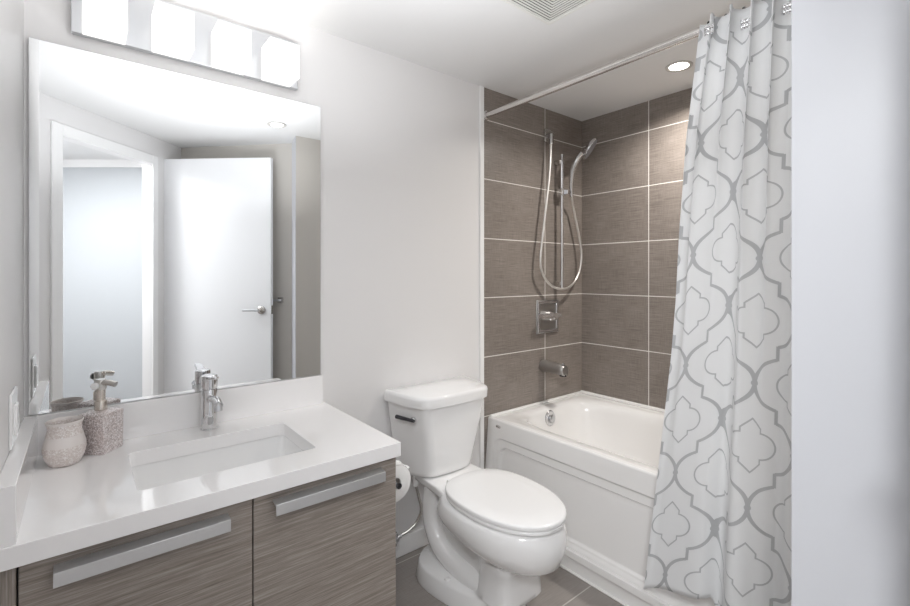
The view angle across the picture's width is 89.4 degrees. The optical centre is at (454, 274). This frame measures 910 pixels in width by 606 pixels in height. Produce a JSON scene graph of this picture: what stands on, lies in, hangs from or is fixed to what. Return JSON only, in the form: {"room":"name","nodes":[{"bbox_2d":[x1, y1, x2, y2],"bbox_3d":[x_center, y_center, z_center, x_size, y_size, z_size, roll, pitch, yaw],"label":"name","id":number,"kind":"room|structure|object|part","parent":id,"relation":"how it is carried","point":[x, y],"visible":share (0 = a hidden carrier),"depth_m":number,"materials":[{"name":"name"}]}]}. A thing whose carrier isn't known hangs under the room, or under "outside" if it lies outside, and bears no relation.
{"room":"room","nodes":[
{"label":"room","id":0,"kind":"room"},
{"bbox_2d":[0,0,23,473],"bbox_3d":[-0.754,0.141,0.649,0.100,2.218,1.542,0,0,-39],"label":"wall","id":1,"kind":"structure","parent":0,"point":[11,11],"depth_m":1.04,"materials":[{"name":"paint"}]},
{"bbox_2d":[8,386,18,450],"bbox_3d":[-1.013,0.327,1.058,0.012,0.123,0.110,0,0,-39],"label":"switch plate","id":2,"kind":"object","parent":1,"relation":"attached to","point":[13,405],"visible":1,"depth_m":1.04,"materials":[{"name":"white plastic"}]},
{"bbox_2d":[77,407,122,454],"bbox_3d":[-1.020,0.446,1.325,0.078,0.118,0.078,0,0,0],"label":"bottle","id":3,"kind":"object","parent":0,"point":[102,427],"depth_m":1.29,"materials":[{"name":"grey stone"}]},
{"bbox_2d":[24,0,478,535],"bbox_3d":[-0.642,0.141,1.796,1.917,2.218,0.100,0,0,-39],"label":"wall","id":4,"kind":"structure","parent":0,"point":[400,137],"depth_m":1.99,"materials":[{"name":"paint"}]},
{"bbox_2d":[24,374,322,455],"bbox_3d":[-0.859,0.449,1.543,0.859,0.112,0.020,0,0,-39],"label":"backsplash","id":5,"kind":"structure","parent":4,"relation":"attached to","point":[152,416],"depth_m":1.53,"materials":[{"name":"white stone"}]},
{"bbox_2d":[28,37,320,415],"bbox_3d":[-0.861,-0.135,1.550,0.847,1.056,0.008,0,0,-39],"label":"wall mirror","id":6,"kind":"object","parent":4,"relation":"attached to","point":[174,218],"visible":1,"depth_m":1.47,"materials":[{"name":"clear glass"}]},
{"bbox_2d":[71,0,299,90],"bbox_3d":[-0.817,-0.784,1.492,0.660,0.188,0.152,0,0,-39],"label":"vanity light","id":7,"kind":"object","parent":4,"relation":"attached to","point":[161,28],"visible":1,"depth_m":1.45,"materials":[{"name":"glass"}]},
{"bbox_3d":[-0.999,-0.748,1.312,0.101,0.116,0.101,0,0,-39],"label":"lamp shade","id":8,"kind":"part","parent":7,"relation":"part of","materials":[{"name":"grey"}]},
{"bbox_3d":[-0.869,-0.748,1.417,0.101,0.116,0.101,0,0,-39],"label":"lamp shade","id":9,"kind":"part","parent":7,"relation":"part of","materials":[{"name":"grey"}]},
{"bbox_3d":[-0.740,-0.748,1.522,0.101,0.116,0.101,0,0,-39],"label":"lamp shade","id":10,"kind":"part","parent":7,"relation":"part of","materials":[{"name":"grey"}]},
{"bbox_3d":[-0.616,-0.748,1.623,0.101,0.116,0.101,0,0,-39],"label":"lamp shade","id":11,"kind":"part","parent":7,"relation":"part of","materials":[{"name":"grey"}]},
{"bbox_2d":[396,531,401,545],"bbox_3d":[-0.258,1.146,1.995,0.054,0.050,0.046,0,0,-39],"label":"supply valve","id":12,"kind":"object","parent":4,"relation":"attached to","point":[398,536],"visible":0.38,"depth_m":2.00,"materials":[{"name":"silver metal"}]},
{"bbox_2d":[396,527,428,557],"bbox_3d":[-0.194,1.208,2.086,0.830,0.085,0.014,0,0,-39],"label":"baseboard","id":13,"kind":"structure","parent":4,"relation":"attached to","point":[416,539],"depth_m":2.08,"materials":[{"name":"white wood"}]},
{"bbox_2d":[479,85,483,468],"bbox_3d":[0.137,0.141,2.357,0.026,2.218,0.009,0,0,-39],"label":"trim","id":14,"kind":"structure","parent":4,"relation":"attached to","point":[481,88],"depth_m":2.35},
{"bbox_2d":[484,88,581,468],"bbox_3d":[0.474,0.141,2.700,0.955,2.218,0.100,0,0,-39],"label":"wall tile","id":15,"kind":"structure","parent":4,"relation":"attached to","point":[516,153],"depth_m":2.58,"materials":[{"name":"tile"}]},
{"bbox_2d":[536,299,561,333],"bbox_3d":[0.550,0.241,2.649,0.219,0.194,0.075,0,0,-39],"label":"shower valve","id":16,"kind":"object","parent":15,"relation":"attached to","point":[547,315],"visible":1,"depth_m":2.66,"materials":[{"name":"metal"}]},
{"bbox_3d":[0.531,0.240,2.630,0.165,0.047,0.068,0,0,-39],"label":"lever","id":17,"kind":"part","parent":16,"relation":"part of","materials":[{"name":"silver metal"}]},
{"bbox_2d":[539,360,568,376],"bbox_3d":[0.559,0.523,2.599,0.067,0.075,0.163,0,0,-39],"label":"tub spout","id":18,"kind":"object","parent":15,"relation":"attached to","point":[561,370],"visible":1,"depth_m":2.57,"materials":[{"name":"metal"}]},
{"bbox_2d":[554,154,569,287],"bbox_3d":[0.627,-0.311,2.707,0.048,0.787,0.082,0,0,-39],"label":"shower rail","id":19,"kind":"object","parent":15,"relation":"attached to","point":[562,192],"visible":0.94,"depth_m":2.69,"materials":[{"name":"silver metal"}]},
{"bbox_2d":[539,129,597,289],"bbox_3d":[0.654,-0.379,2.641,0.385,0.937,0.207,0,0,-28],"label":"shower","id":20,"kind":"object","parent":15,"relation":"attached to","point":[548,134],"visible":1,"depth_m":2.63,"materials":[{"name":"silver metal"}]},
{"bbox_2d":[544,129,553,143],"bbox_3d":[0.548,-0.810,2.688,0.078,0.076,0.012,0,0,-39],"label":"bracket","id":21,"kind":"object","parent":20,"relation":"attached to","point":[546,139],"depth_m":2.67,"materials":[{"name":"silver metal"}]},
{"bbox_3d":[0.695,-0.583,2.667,0.053,0.248,0.111,0,0,-28],"label":"handle","id":22,"kind":"part","parent":20,"relation":"part of","materials":[{"name":"silver metal"}]},
{"bbox_2d":[484,7,747,119],"bbox_3d":[0.616,-0.825,1.820,0.048,0.048,1.446,0,0,-39],"label":"curtain rod","id":23,"kind":"object","parent":15,"relation":"attached to","point":[693,33],"visible":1,"depth_m":1.84,"materials":[{"name":"metal"}]},
{"bbox_2d":[644,0,791,605],"bbox_3d":[0.826,0.197,1.459,0.080,2.066,0.473,0,0,-39],"label":"shower curtain","id":24,"kind":"object","parent":23,"relation":"hanging from","point":[721,525],"visible":0.91,"depth_m":1.43,"materials":[{"name":"fabric"}]},
{"bbox_2d":[234,0,759,120],"bbox_3d":[0.376,-0.998,-0.146,4.800,0.060,4.500,0,0,-39],"label":"ceiling","id":25,"kind":"structure","parent":0,"point":[494,45],"depth_m":1.89,"materials":[{"name":"paint"}]},
{"bbox_2d":[501,0,595,24],"bbox_3d":[0.342,-0.964,1.584,0.270,0.007,0.270,0,0,-39],"label":"ceiling vent","id":26,"kind":"object","parent":25,"relation":"in","point":[548,12],"visible":1,"depth_m":1.65,"materials":[{"name":"white plastic"}]},
{"bbox_2d":[665,60,692,71],"bbox_3d":[1.037,-0.965,2.131,0.116,0.006,0.116,0,0,-39],"label":"recessed light","id":27,"kind":"object","parent":25,"relation":"in","point":[678,66],"visible":1,"depth_m":2.13,"materials":[{"name":"white"}]},
{"bbox_2d":[396,544,623,605],"bbox_3d":[0.376,1.280,-0.146,4.800,0.060,4.500,0,0,-39],"label":"floor","id":28,"kind":"structure","parent":0,"point":[559,587],"depth_m":1.82,"materials":[{"name":"tile"}]},
{"bbox_2d":[0,457,401,605],"bbox_3d":[-0.632,0.899,1.363,0.987,0.702,0.575,0,0,-39],"label":"vanity cabinet","id":29,"kind":"object","parent":28,"relation":"on","point":[328,541],"visible":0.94,"depth_m":1.14,"materials":[{"name":"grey wood"}]},
{"bbox_3d":[-0.671,0.844,1.013,0.421,0.582,0.019,0,0,-39],"label":"door","id":30,"kind":"part","parent":29,"relation":"part of","materials":[{"name":"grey wood"}]},
{"bbox_3d":[-0.657,0.586,0.992,0.315,0.032,0.030,0,0,-39],"label":"handle","id":31,"kind":"part","parent":29,"relation":"part of","materials":[{"name":"metal"}]},
{"bbox_2d":[0,374,400,571],"bbox_3d":[-0.681,0.470,1.335,0.874,0.154,0.566,0,0,-39],"label":"countertop","id":32,"kind":"structure","parent":29,"relation":"on","point":[46,512],"depth_m":1.21,"materials":[{"name":"white stone"}]},
{"bbox_2d":[41,416,86,467],"bbox_3d":[-1.046,0.447,1.233,0.093,0.116,0.093,0,0,-39],"label":"jar","id":33,"kind":"object","parent":32,"relation":"on","point":[65,441],"visible":1,"depth_m":1.20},
{"bbox_2d":[77,378,122,454],"bbox_3d":[-1.017,0.402,1.325,0.084,0.206,0.078,0,0,0],"label":"soap dispenser","id":34,"kind":"object","parent":32,"relation":"on","point":[102,426],"visible":0.94,"depth_m":1.30,"materials":[{"name":"grey stone"}]},
{"bbox_2d":[201,373,222,430],"bbox_3d":[-0.774,0.412,1.473,0.051,0.185,0.172,0,0,-39],"label":"faucet","id":35,"kind":"object","parent":32,"relation":"on","point":[211,403],"visible":1,"depth_m":1.49,"materials":[{"name":"silver metal"}]},
{"bbox_3d":[-0.776,0.330,1.475,0.028,0.021,0.082,0,0,-39],"label":"lever","id":36,"kind":"part","parent":35,"relation":"part of","materials":[{"name":"silver metal"}]},
{"bbox_3d":[-0.763,0.400,1.459,0.025,0.039,0.130,0,0,-39],"label":"spout","id":37,"kind":"part","parent":35,"relation":"part of","materials":[{"name":"silver metal"}]},
{"bbox_2d":[132,435,302,489],"bbox_3d":[-0.665,0.621,1.324,0.469,0.146,0.331,0,0,-39],"label":"sink basin","id":38,"kind":"object","parent":32,"relation":"in","point":[160,473],"visible":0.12,"depth_m":1.43,"materials":[{"name":"ceramic"}]},
{"bbox_3d":[-0.345,0.844,1.277,0.411,0.582,0.019,0,0,-39],"label":"door","id":39,"kind":"part","parent":29,"relation":"part of","materials":[{"name":"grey wood"}]},
{"bbox_3d":[-0.333,0.586,1.255,0.313,0.032,0.030,0,0,-39],"label":"handle","id":40,"kind":"part","parent":29,"relation":"part of","materials":[{"name":"metal"}]},
{"bbox_2d":[396,460,410,501],"bbox_3d":[-0.235,0.718,1.625,0.124,0.130,0.102,0,0,-39],"label":"toilet paper","id":41,"kind":"object","parent":29,"relation":"hanging from","point":[402,472],"visible":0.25,"depth_m":1.60,"materials":[{"name":"white paper"}]},
{"bbox_2d":[384,376,566,605],"bbox_3d":[0.110,0.873,1.833,0.453,0.755,0.768,0,0,-39],"label":"toilet","id":42,"kind":"object","parent":28,"relation":"on","point":[492,534],"visible":0.99,"depth_m":1.78,"materials":[{"name":"ceramic"}]},
{"bbox_3d":[-0.207,0.595,1.902,0.101,0.016,0.017,0,0,38],"label":"lever arm","id":43,"kind":"part","parent":42,"relation":"part of","materials":[{"name":"metal"}]},
{"bbox_3d":[-0.053,0.520,2.034,0.453,0.050,0.251,0,0,-39],"label":"tank lid","id":44,"kind":"part","parent":42,"relation":"part of","materials":[{"name":"ceramic"}]},
{"bbox_3d":[-0.056,0.701,2.038,0.421,0.308,0.226,0,0,-39],"label":"tank","id":45,"kind":"part","parent":42,"relation":"part of","materials":[{"name":"ceramic"}]},
{"bbox_3d":[0.128,1.055,1.795,0.376,0.390,0.685,0,0,-39],"label":"bowl","id":46,"kind":"part","parent":42,"relation":"part of","materials":[{"name":"ceramic"}]},
{"bbox_3d":[0.189,0.849,1.719,0.348,0.015,0.484,0,0,-39],"label":"seat","id":47,"kind":"part","parent":42,"relation":"part of","materials":[{"name":"white plastic"}]},
{"bbox_3d":[0.189,0.830,1.720,0.352,0.020,0.491,0,0,-39],"label":"lid","id":48,"kind":"part","parent":42,"relation":"part of","materials":[{"name":"white plastic"}]},
{"bbox_2d":[485,390,714,605],"bbox_3d":[0.922,0.987,2.068,0.853,0.527,1.445,0,0,-39],"label":"bathtub","id":49,"kind":"object","parent":28,"relation":"on","point":[599,454],"visible":0.44,"depth_m":1.98,"materials":[{"name":"ceramic"}]},
{"bbox_3d":[0.527,0.797,2.562,0.086,0.087,0.026,0,0,-39],"label":"overflow plate","id":50,"kind":"part","parent":49,"relation":"part of","materials":[{"name":"silver metal"}]},
{"bbox_3d":[0.536,0.797,2.551,0.038,0.039,0.018,0,0,-39],"label":"trip knob","id":51,"kind":"part","parent":49,"relation":"part of","materials":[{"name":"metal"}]},
{"bbox_2d":[560,564,628,605],"bbox_3d":[0.603,1.247,1.809,0.036,0.006,1.446,0,0,-39],"label":"trim","id":52,"kind":"structure","parent":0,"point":[561,566],"depth_m":1.84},
{"bbox_2d":[582,88,691,408],"bbox_3d":[1.325,0.141,2.328,0.100,2.218,1.550,0,0,-39],"label":"wall","id":53,"kind":"structure","parent":0,"point":[632,177],"depth_m":2.63,"materials":[{"name":"tile"}]},
{"bbox_2d":[792,0,909,605],"bbox_3d":[1.270,0.141,1.288,1.295,2.218,0.204,0,0,-39],"label":"wall","id":54,"kind":"structure","parent":0,"point":[851,58],"depth_m":0.90,"materials":[{"name":"white paint"}]}
]}

